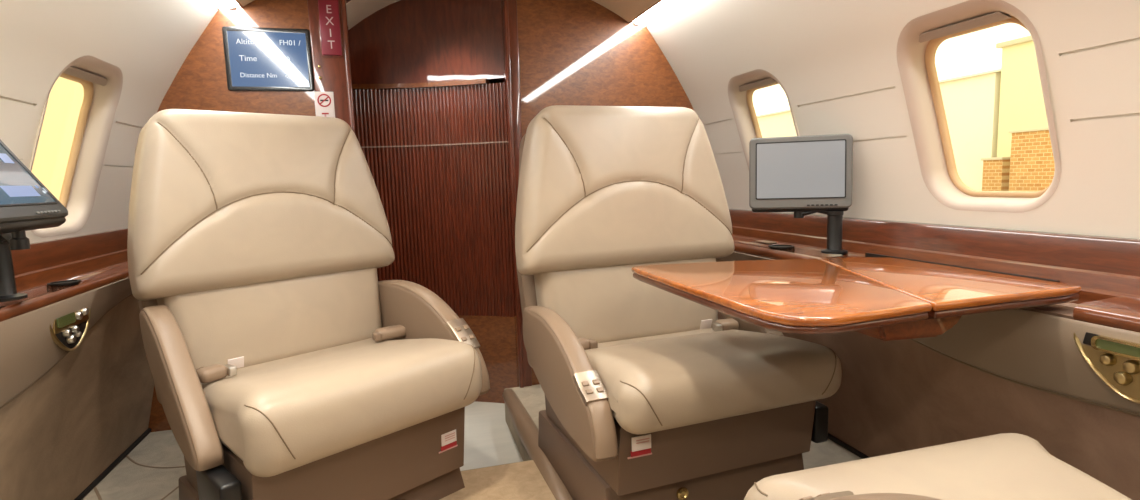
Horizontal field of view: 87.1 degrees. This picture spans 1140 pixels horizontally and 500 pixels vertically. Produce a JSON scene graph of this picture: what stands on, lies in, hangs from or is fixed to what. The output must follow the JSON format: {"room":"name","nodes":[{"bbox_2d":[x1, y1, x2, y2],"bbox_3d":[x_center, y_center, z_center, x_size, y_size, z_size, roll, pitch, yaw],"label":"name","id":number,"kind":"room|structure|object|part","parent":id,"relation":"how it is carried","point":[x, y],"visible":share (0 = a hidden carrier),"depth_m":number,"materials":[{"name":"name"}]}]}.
{"room":"aircraft cabin","nodes":[
{"label":"aircraft cabin","id":0,"kind":"room"},
{"bbox_2d":[0,295,153,499],"bbox_3d":[-0.764,0.580,-0.334,0.226,0.575,4.850,-4,7,-15],"label":"wall","id":1,"kind":"structure","parent":0,"point":[60,434],"depth_m":1.52,"materials":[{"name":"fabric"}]},
{"bbox_2d":[0,228,128,321],"bbox_3d":[-0.711,0.241,-0.356,0.110,0.130,4.850,-4,7,-15],"label":"ledge","id":2,"kind":"object","parent":1,"relation":"attached to","point":[50,272],"visible":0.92,"depth_m":1.46,"materials":[{"name":"brown wood"}]},
{"bbox_2d":[0,140,67,301],"bbox_3d":[-1.059,-0.057,1.082,0.152,0.329,0.276,-4,7,-15],"label":"monitor","id":3,"kind":"object","parent":2,"relation":"on","point":[26,204],"visible":1,"depth_m":1.14,"materials":[{"name":"grey plastic"}]},
{"bbox_3d":[-1.067,-0.023,1.136,0.144,0.033,0.024,3,8,33],"label":"swing arm","id":4,"kind":"part","parent":3,"relation":"part of","materials":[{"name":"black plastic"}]},
{"bbox_3d":[-1.123,0.037,1.182,0.069,0.124,0.069,-5,7,-23],"label":"post","id":5,"kind":"part","parent":3,"relation":"part of","materials":[{"name":"black plastic"}]},
{"bbox_3d":[-1.044,-0.145,1.075,0.003,0.161,0.238,-38,14,-9],"label":"screen frame","id":6,"kind":"part","parent":3,"relation":"part of","materials":[{"name":"black plastic"}]},
{"bbox_2d":[0,277,131,406],"bbox_3d":[-0.677,0.385,-0.332,0.054,0.186,4.848,-4,7,-15],"label":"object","id":7,"kind":"structure","parent":1,"relation":"attached to","point":[28,350],"depth_m":1.25,"materials":[{"name":"brown leather"}]},
{"bbox_2d":[0,294,132,408],"bbox_3d":[-0.693,0.411,-0.334,0.030,0.144,4.848,-4,7,-15],"label":"trim","id":8,"kind":"structure","parent":1,"relation":"attached to","point":[11,400],"depth_m":1.29,"materials":[{"name":"brown leather"}]},
{"bbox_2d":[50,307,90,350],"bbox_3d":[-1.139,0.176,1.376,0.018,0.108,0.185,-4,7,-15],"label":"control panel","id":9,"kind":"object","parent":1,"relation":"attached to","point":[68,332],"visible":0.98,"depth_m":1.36,"materials":[{"name":"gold metal"}]},
{"bbox_3d":[-1.127,0.186,1.347,0.012,0.018,0.018,-4,7,-15],"label":"knob","id":10,"kind":"part","parent":9,"relation":"part of","materials":[{"name":"silver metal"}]},
{"bbox_3d":[-1.141,0.156,1.372,0.006,0.042,0.149,-4,7,-15],"label":"button plate","id":11,"kind":"part","parent":9,"relation":"part of","materials":[{"name":"green metal"}]},
{"bbox_3d":[-1.131,0.202,1.362,0.012,0.020,0.020,-4,7,-15],"label":"knob","id":12,"kind":"part","parent":9,"relation":"part of","materials":[{"name":"silver metal"}]},
{"bbox_3d":[-1.136,0.182,1.379,0.012,0.018,0.018,-4,7,-15],"label":"knob","id":13,"kind":"part","parent":9,"relation":"part of","materials":[{"name":"silver metal"}]},
{"bbox_3d":[-1.138,0.195,1.388,0.012,0.014,0.014,-4,7,-15],"label":"knob","id":14,"kind":"part","parent":9,"relation":"part of","materials":[{"name":"silver metal"}]},
{"bbox_3d":[-1.143,0.153,1.397,0.012,0.020,0.020,-4,7,-15],"label":"knob","id":15,"kind":"part","parent":9,"relation":"part of","materials":[{"name":"silver metal"}]},
{"bbox_3d":[-1.151,0.146,1.424,0.012,0.018,0.018,-4,7,-15],"label":"knob","id":16,"kind":"part","parent":9,"relation":"part of","materials":[{"name":"silver metal"}]},
{"bbox_2d":[74,428,150,499],"bbox_3d":[-0.764,0.860,-0.303,0.016,0.014,4.850,-4,7,-15],"label":"baseboard","id":17,"kind":"structure","parent":1,"relation":"attached to","point":[132,446],"depth_m":1.75,"materials":[{"name":"black plastic"}]},
{"bbox_2d":[0,0,217,242],"bbox_3d":[-0.637,-0.077,-0.394,0.351,0.875,4.904,-4,7,-15],"label":"wall","id":18,"kind":"structure","parent":0,"point":[149,41],"depth_m":1.50,"materials":[{"name":"beige plastic"}]},
{"bbox_2d":[29,55,122,237],"bbox_3d":[-1.263,-0.255,1.513,0.201,0.433,0.333,-4,7,-15],"label":"window","id":19,"kind":"structure","parent":18,"relation":"in","point":[101,81],"depth_m":1.63,"materials":[{"name":"beige plastic"}]},
{"bbox_2d":[63,66,107,85],"bbox_3d":[-1.215,-0.437,1.506,0.018,0.016,0.217,-4,7,-15],"label":"shade","id":20,"kind":"object","parent":19,"relation":"attached to","point":[87,73],"depth_m":1.51,"materials":[{"name":"beige plastic"}]},
{"bbox_2d":[208,0,242,9],"bbox_3d":[-0.458,-0.554,-0.372,0.083,0.055,4.850,-4,7,-15],"label":"trim","id":21,"kind":"structure","parent":18,"relation":"attached to","point":[210,1],"depth_m":1.91,"materials":[{"name":"white plastic"}]},
{"bbox_2d":[211,0,238,9],"bbox_3d":[-0.805,-0.681,0.872,0.062,0.041,2.245,-4,7,-15],"label":"strip light","id":22,"kind":"object","parent":21,"relation":"attached to","point":[222,4],"visible":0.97,"depth_m":1.91,"materials":[{"name":"white plastic"}]},
{"bbox_2d":[346,0,399,29],"bbox_3d":[-0.543,-0.866,2.578,1.260,0.435,0.790,-4,7,-15],"label":"ceiling","id":23,"kind":"structure","parent":0,"point":[357,10],"depth_m":2.30,"materials":[{"name":"beige plastic"}]},
{"bbox_2d":[148,0,693,431],"bbox_3d":[-0.407,-0.164,2.244,2.181,1.745,0.050,-4,7,-15],"label":"wall","id":24,"kind":"structure","parent":0,"point":[572,52],"depth_m":2.25,"materials":[{"name":"brown wood"}]},
{"bbox_2d":[222,26,313,90],"bbox_3d":[-1.001,-0.633,1.997,0.264,0.204,0.007,-4,7,-15],"label":"screen","id":25,"kind":"object","parent":24,"relation":"attached to","point":[256,58],"visible":1,"depth_m":1.99,"materials":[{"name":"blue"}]},
{"bbox_2d":[314,92,334,117],"bbox_3d":[-0.839,-0.493,2.051,0.062,0.095,0.003,-4,7,-15],"label":"placard","id":26,"kind":"object","parent":24,"relation":"attached to","point":[324,101],"visible":0.78,"depth_m":2.05,"materials":[{"name":"white plastic"}]},
{"bbox_2d":[317,0,343,57],"bbox_3d":[-0.810,-0.761,2.027,0.072,0.214,0.012,-4,7,-15],"label":"exit sign","id":27,"kind":"object","parent":24,"relation":"attached to","point":[329,14],"visible":1,"depth_m":2.02,"materials":[{"name":"red plastic"}]},
{"bbox_2d":[307,0,355,134],"bbox_3d":[-0.815,-0.155,2.153,0.118,1.715,0.106,-4,7,-15],"label":"trim","id":28,"kind":"structure","parent":24,"relation":"attached to","point":[332,71],"depth_m":2.05,"materials":[{"name":"brown wood"}]},
{"bbox_2d":[501,0,531,387],"bbox_3d":[-0.208,-0.235,2.322,0.038,1.635,0.132,-4,7,-15],"label":"trim","id":29,"kind":"structure","parent":24,"relation":"attached to","point":[512,4],"depth_m":2.23,"materials":[{"name":"brown wood"}]},
{"bbox_2d":[502,389,572,499],"bbox_3d":[-0.114,0.593,1.860,0.066,0.066,0.901,-4,7,-15],"label":"trim","id":30,"kind":"structure","parent":24,"relation":"attached to","point":[527,431],"depth_m":1.81,"materials":[{"name":"brown leather"}]},
{"bbox_2d":[237,0,659,22],"bbox_3d":[0.227,-0.691,-0.194,1.350,0.220,4.850,-4,7,-15],"label":"ceiling","id":31,"kind":"structure","parent":0,"point":[628,10],"depth_m":2.21,"materials":[{"name":"beige plastic"}]},
{"bbox_2d":[82,384,861,499],"bbox_3d":[0.229,0.879,-0.022,2.320,0.165,4.850,-4,7,-15],"label":"floor","id":32,"kind":"structure","parent":0,"point":[128,480],"depth_m":1.68,"materials":[{"name":"carpet"}]},
{"bbox_2d":[127,109,489,499],"bbox_3d":[-0.668,0.145,1.515,0.774,0.998,0.643,5,9,43],"label":"seat","id":33,"kind":"object","parent":32,"relation":"on","point":[282,366],"visible":1,"depth_m":1.43,"materials":[{"name":"beige leather"}]},
{"bbox_3d":[-0.847,0.286,1.300,0.360,0.289,0.054,5,9,43],"label":"armrest","id":34,"kind":"part","parent":33,"relation":"part of","materials":[{"name":"brown leather"}]},
{"bbox_3d":[-0.805,-0.136,1.603,0.208,0.452,0.643,5,9,43],"label":"backrest","id":35,"kind":"part","parent":33,"relation":"part of","materials":[{"name":"beige leather"}]},
{"bbox_2d":[157,268,381,368],"bbox_3d":[-0.771,0.180,1.618,0.135,0.250,0.545,5,9,43],"label":"lumbar cushion","id":36,"kind":"object","parent":33,"relation":"on","point":[264,317],"depth_m":1.54,"materials":[{"name":"beige leather"}]},
{"bbox_2d":[201,338,481,476],"bbox_3d":[-0.585,0.318,1.461,0.556,0.166,0.543,5,9,43],"label":"seat cushion","id":37,"kind":"object","parent":33,"relation":"on","point":[271,407],"depth_m":1.26,"materials":[{"name":"beige leather"}]},
{"bbox_3d":[-0.405,0.233,1.682,0.496,0.261,0.054,5,9,43],"label":"armrest","id":38,"kind":"part","parent":33,"relation":"part of","materials":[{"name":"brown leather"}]},
{"bbox_3d":[-0.277,0.221,1.558,0.079,0.074,0.052,5,9,43],"label":"control plate","id":39,"kind":"part","parent":33,"relation":"part of","materials":[{"name":"silver metal"}]},
{"bbox_2d":[464,460,529,470],"bbox_3d":[-0.306,0.626,1.671,0.455,0.019,0.020,-4,7,-15],"label":"trim","id":40,"kind":"structure","parent":32,"relation":"on","point":[527,460],"depth_m":1.70,"materials":[{"name":"carpet"}]},
{"bbox_2d":[515,105,841,499],"bbox_3d":[0.223,0.111,1.565,0.643,0.998,0.774,-4,7,-20],"label":"seat","id":41,"kind":"object","parent":32,"relation":"on","point":[650,395],"visible":0.96,"depth_m":1.53,"materials":[{"name":"beige leather"}]},
{"bbox_3d":[-0.016,0.285,1.404,0.054,0.234,0.496,-4,7,-20],"label":"armrest","id":42,"kind":"part","parent":41,"relation":"part of","materials":[{"name":"brown leather"}]},
{"bbox_3d":[0.044,0.283,1.239,0.052,0.050,0.077,-4,7,-20],"label":"control plate","id":43,"kind":"part","parent":41,"relation":"part of","materials":[{"name":"silver metal"}]},
{"bbox_3d":[0.153,-0.177,1.696,0.643,0.452,0.208,-4,7,-20],"label":"backrest","id":44,"kind":"part","parent":41,"relation":"part of","materials":[{"name":"beige leather"}]},
{"bbox_2d":[534,258,717,342],"bbox_3d":[0.174,0.140,1.704,0.545,0.250,0.135,-4,7,-20],"label":"lumbar cushion","id":45,"kind":"object","parent":41,"relation":"on","point":[601,300],"depth_m":1.62,"materials":[{"name":"beige leather"}]},
{"bbox_2d":[585,328,841,434],"bbox_3d":[0.266,0.268,1.482,0.543,0.126,0.556,-4,7,-20],"label":"seat cushion","id":46,"kind":"object","parent":41,"relation":"on","point":[647,380],"depth_m":1.25,"materials":[{"name":"beige leather"}]},
{"bbox_3d":[0.509,0.201,1.655,0.054,0.289,0.360,-4,7,-20],"label":"armrest","id":47,"kind":"part","parent":41,"relation":"part of","materials":[{"name":"brown leather"}]},
{"bbox_2d":[744,433,1131,499],"bbox_3d":[0.609,0.345,0.284,0.643,0.810,1.221,-4,7,-15],"label":"seat","id":48,"kind":"object","parent":32,"relation":"on","point":[1003,466],"visible":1,"depth_m":0.76,"materials":[{"name":"beige leather"}]},
{"bbox_3d":[0.279,0.301,0.690,0.052,0.078,0.080,-4,7,-15],"label":"control plate","id":49,"kind":"part","parent":48,"relation":"part of","materials":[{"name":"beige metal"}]},
{"bbox_2d":[460,401,522,470],"bbox_3d":[-0.444,0.708,2.355,2.100,0.070,1.600,-4,7,-15],"label":"floor","id":50,"kind":"structure","parent":0,"point":[488,439],"depth_m":2.19,"materials":[{"name":"plastic"}]},
{"bbox_2d":[349,0,516,402],"bbox_3d":[-0.710,-0.202,2.451,1.072,1.730,0.122,-2,7,1],"label":"door","id":51,"kind":"structure","parent":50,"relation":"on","point":[430,123],"depth_m":2.44,"materials":[{"name":"brown wood"}]},
{"bbox_3d":[-0.731,-0.865,2.381,1.071,0.395,0.106,-2,7,1],"label":"panel","id":52,"kind":"part","parent":51,"relation":"part of","materials":[{"name":"brown wood"}]},
{"bbox_3d":[-0.714,-0.182,2.459,1.023,0.940,0.110,-2,7,1],"label":"tambour door","id":53,"kind":"part","parent":51,"relation":"part of","materials":[{"name":"brown wood"}]},
{"bbox_3d":[-0.689,0.471,2.534,1.071,0.375,0.115,-2,7,1],"label":"kick panel","id":54,"kind":"part","parent":51,"relation":"part of","materials":[{"name":"brown wood"}]},
{"bbox_2d":[489,78,503,83],"bbox_3d":[-0.691,-0.231,2.998,1.600,1.800,0.040,-4,7,-15],"label":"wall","id":55,"kind":"structure","parent":0,"point":[491,81],"depth_m":3.00,"materials":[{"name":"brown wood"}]},
{"bbox_2d":[647,0,1139,238],"bbox_3d":[1.139,-0.190,0.092,0.351,0.875,4.904,-4,7,-15],"label":"wall","id":56,"kind":"structure","parent":0,"point":[835,61],"depth_m":1.51,"materials":[{"name":"beige plastic"}]},
{"bbox_2d":[629,0,686,26],"bbox_3d":[0.918,-0.641,0.005,0.083,0.055,4.850,-4,7,-15],"label":"trim","id":57,"kind":"structure","parent":56,"relation":"attached to","point":[660,0],"depth_m":2.16,"materials":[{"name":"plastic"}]},
{"bbox_2d":[633,0,683,25],"bbox_3d":[0.568,-0.769,1.248,0.062,0.041,2.245,-4,7,-15],"label":"strip light","id":58,"kind":"object","parent":57,"relation":"attached to","point":[664,6],"visible":0.74,"depth_m":2.15,"materials":[{"name":"white plastic"}]},
{"bbox_2d":[728,69,798,169],"bbox_3d":[0.684,-0.379,2.046,0.201,0.433,0.333,-4,7,-15],"label":"window","id":59,"kind":"structure","parent":56,"relation":"in","point":[741,88],"depth_m":2.14,"materials":[{"name":"beige plastic"}]},
{"bbox_2d":[739,78,776,91],"bbox_3d":[0.625,-0.554,2.011,0.018,0.016,0.217,-4,7,-15],"label":"shade","id":60,"kind":"object","parent":59,"relation":"attached to","point":[752,83],"depth_m":2.01,"materials":[{"name":"beige plastic"}]},
{"bbox_2d":[897,0,1060,212],"bbox_3d":[0.889,-0.299,1.314,0.201,0.433,0.333,-4,7,-15],"label":"window","id":61,"kind":"structure","parent":56,"relation":"in","point":[917,46],"depth_m":1.40,"materials":[{"name":"beige plastic"}]},
{"bbox_2d":[919,11,1011,42],"bbox_3d":[0.831,-0.474,1.278,0.018,0.016,0.217,-4,7,-15],"label":"shade","id":62,"kind":"object","parent":61,"relation":"attached to","point":[975,19],"depth_m":1.27,"materials":[{"name":"beige plastic"}]},
{"bbox_2d":[716,259,1139,499],"bbox_3d":[1.215,0.471,0.210,0.208,0.540,4.850,-4,7,-15],"label":"wall","id":63,"kind":"structure","parent":0,"point":[893,396],"depth_m":1.33,"materials":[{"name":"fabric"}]},
{"bbox_2d":[828,433,869,458],"bbox_3d":[1.223,0.733,0.241,0.016,0.014,4.850,-4,7,-15],"label":"baseboard","id":64,"kind":"structure","parent":63,"relation":"attached to","point":[831,437],"depth_m":1.73,"materials":[{"name":"black plastic"}]},
{"bbox_2d":[716,258,1139,415],"bbox_3d":[1.125,0.307,0.166,0.028,0.118,4.848,-4,7,-15],"label":"trim","id":65,"kind":"structure","parent":63,"relation":"attached to","point":[995,375],"depth_m":1.12,"materials":[{"name":"brown leather"}]},
{"bbox_2d":[717,251,1139,413],"bbox_3d":[1.120,0.287,0.162,0.044,0.150,4.848,-4,7,-15],"label":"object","id":66,"kind":"structure","parent":63,"relation":"attached to","point":[1035,349],"depth_m":1.10,"materials":[{"name":"brown leather"}]},
{"bbox_2d":[729,209,1139,331],"bbox_3d":[1.186,0.175,0.169,0.180,0.185,4.850,-4,7,-15],"label":"ledge","id":67,"kind":"object","parent":63,"relation":"attached to","point":[1107,269],"visible":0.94,"depth_m":1.32,"materials":[{"name":"brown wood"}]},
{"bbox_3d":[0.657,-0.027,2.009,0.034,0.005,0.075,-4,7,-15],"label":"ashtray lid","id":68,"kind":"part","parent":67,"relation":"part of","materials":[{"name":"silver metal"}]},
{"bbox_2d":[749,134,852,253],"bbox_3d":[0.651,-0.156,1.705,0.272,0.330,0.070,0,7,15],"label":"monitor","id":69,"kind":"object","parent":67,"relation":"on","point":[803,176],"visible":1,"depth_m":1.68,"materials":[{"name":"grey plastic"}]},
{"bbox_3d":[0.645,-0.224,1.683,0.238,0.161,0.003,0,2,16],"label":"screen frame","id":70,"kind":"part","parent":69,"relation":"part of","materials":[{"name":"grey plastic"}]},
{"bbox_3d":[0.699,-0.107,1.699,0.098,0.026,0.025,0,2,15],"label":"swing arm","id":71,"kind":"part","parent":69,"relation":"part of","materials":[{"name":"black plastic"}]},
{"bbox_3d":[0.748,-0.051,1.697,0.070,0.122,0.070,0,2,15],"label":"post","id":72,"kind":"part","parent":69,"relation":"part of","materials":[{"name":"black plastic"}]},
{"bbox_2d":[631,257,1081,340],"bbox_3d":[0.554,0.084,1.259,0.679,0.066,0.627,-4,7,-15],"label":"folding table","id":73,"kind":"object","parent":67,"relation":"attached to","point":[882,298],"visible":1,"depth_m":1.06,"materials":[{"name":"brown wood"}]},
{"bbox_2d":[1073,328,1139,403],"bbox_3d":[0.884,0.185,0.930,0.019,0.112,0.205,-4,7,-15],"label":"control panel","id":74,"kind":"object","parent":63,"relation":"attached to","point":[1116,362],"visible":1,"depth_m":0.96,"materials":[{"name":"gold metal"}]},
{"bbox_3d":[0.885,0.156,0.927,0.006,0.027,0.167,-4,7,-15],"label":"button plate","id":75,"kind":"part","parent":74,"relation":"part of","materials":[{"name":"black plastic"}]},
{"bbox_3d":[0.869,0.178,0.971,0.012,0.020,0.020,-4,7,-15],"label":"knob","id":76,"kind":"part","parent":74,"relation":"part of","materials":[{"name":"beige metal"}]},
{"bbox_3d":[0.876,0.203,0.953,0.012,0.022,0.022,-4,7,-15],"label":"knob","id":77,"kind":"part","parent":74,"relation":"part of","materials":[{"name":"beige metal"}]},
{"bbox_3d":[0.878,0.184,0.940,0.012,0.022,0.022,-4,7,-15],"label":"knob","id":78,"kind":"part","parent":74,"relation":"part of","materials":[{"name":"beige metal"}]},
{"bbox_3d":[-0.996,2.113,4.129,120.000,0.100,120.000,-4,7,-15],"label":"ground","id":79,"kind":"structure","parent":0,"visible":0},
{"bbox_2d":[31,77,83,199],"bbox_3d":[-25.125,-7.165,25.581,4.200,14.800,40.400,-4,7,-15],"label":"hangar","id":80,"kind":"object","parent":79,"relation":"on","point":[65,100],"visible":0.02,"depth_m":27.45,"materials":[{"name":"yellow"}]},
{"bbox_2d":[757,69,1000,190],"bbox_3d":[10.980,-3.285,23.615,4.200,5.300,15.400,-4,7,-15],"label":"exterior building wall","id":81,"kind":"structure","parent":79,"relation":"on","point":[971,102],"depth_m":16.39,"materials":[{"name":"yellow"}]},
{"bbox_2d":[981,157,1010,190],"bbox_3d":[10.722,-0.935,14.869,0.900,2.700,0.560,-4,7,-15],"label":"shed","id":82,"kind":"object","parent":79,"relation":"on","point":[996,170],"visible":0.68,"depth_m":14.55,"materials":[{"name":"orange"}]},
{"bbox_2d":[996,35,1047,156],"bbox_3d":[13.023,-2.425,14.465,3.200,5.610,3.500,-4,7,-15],"label":"terminal building","id":83,"kind":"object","parent":79,"relation":"on","point":[1021,106],"visible":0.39,"depth_m":14.99,"materials":[{"name":"beige paint"}]},
{"bbox_2d":[1008,127,1054,190],"bbox_3d":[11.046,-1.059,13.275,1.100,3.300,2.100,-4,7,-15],"label":"annex","id":84,"kind":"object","parent":79,"relation":"on","point":[1032,165],"visible":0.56,"depth_m":13.52,"materials":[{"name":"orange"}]}
]}

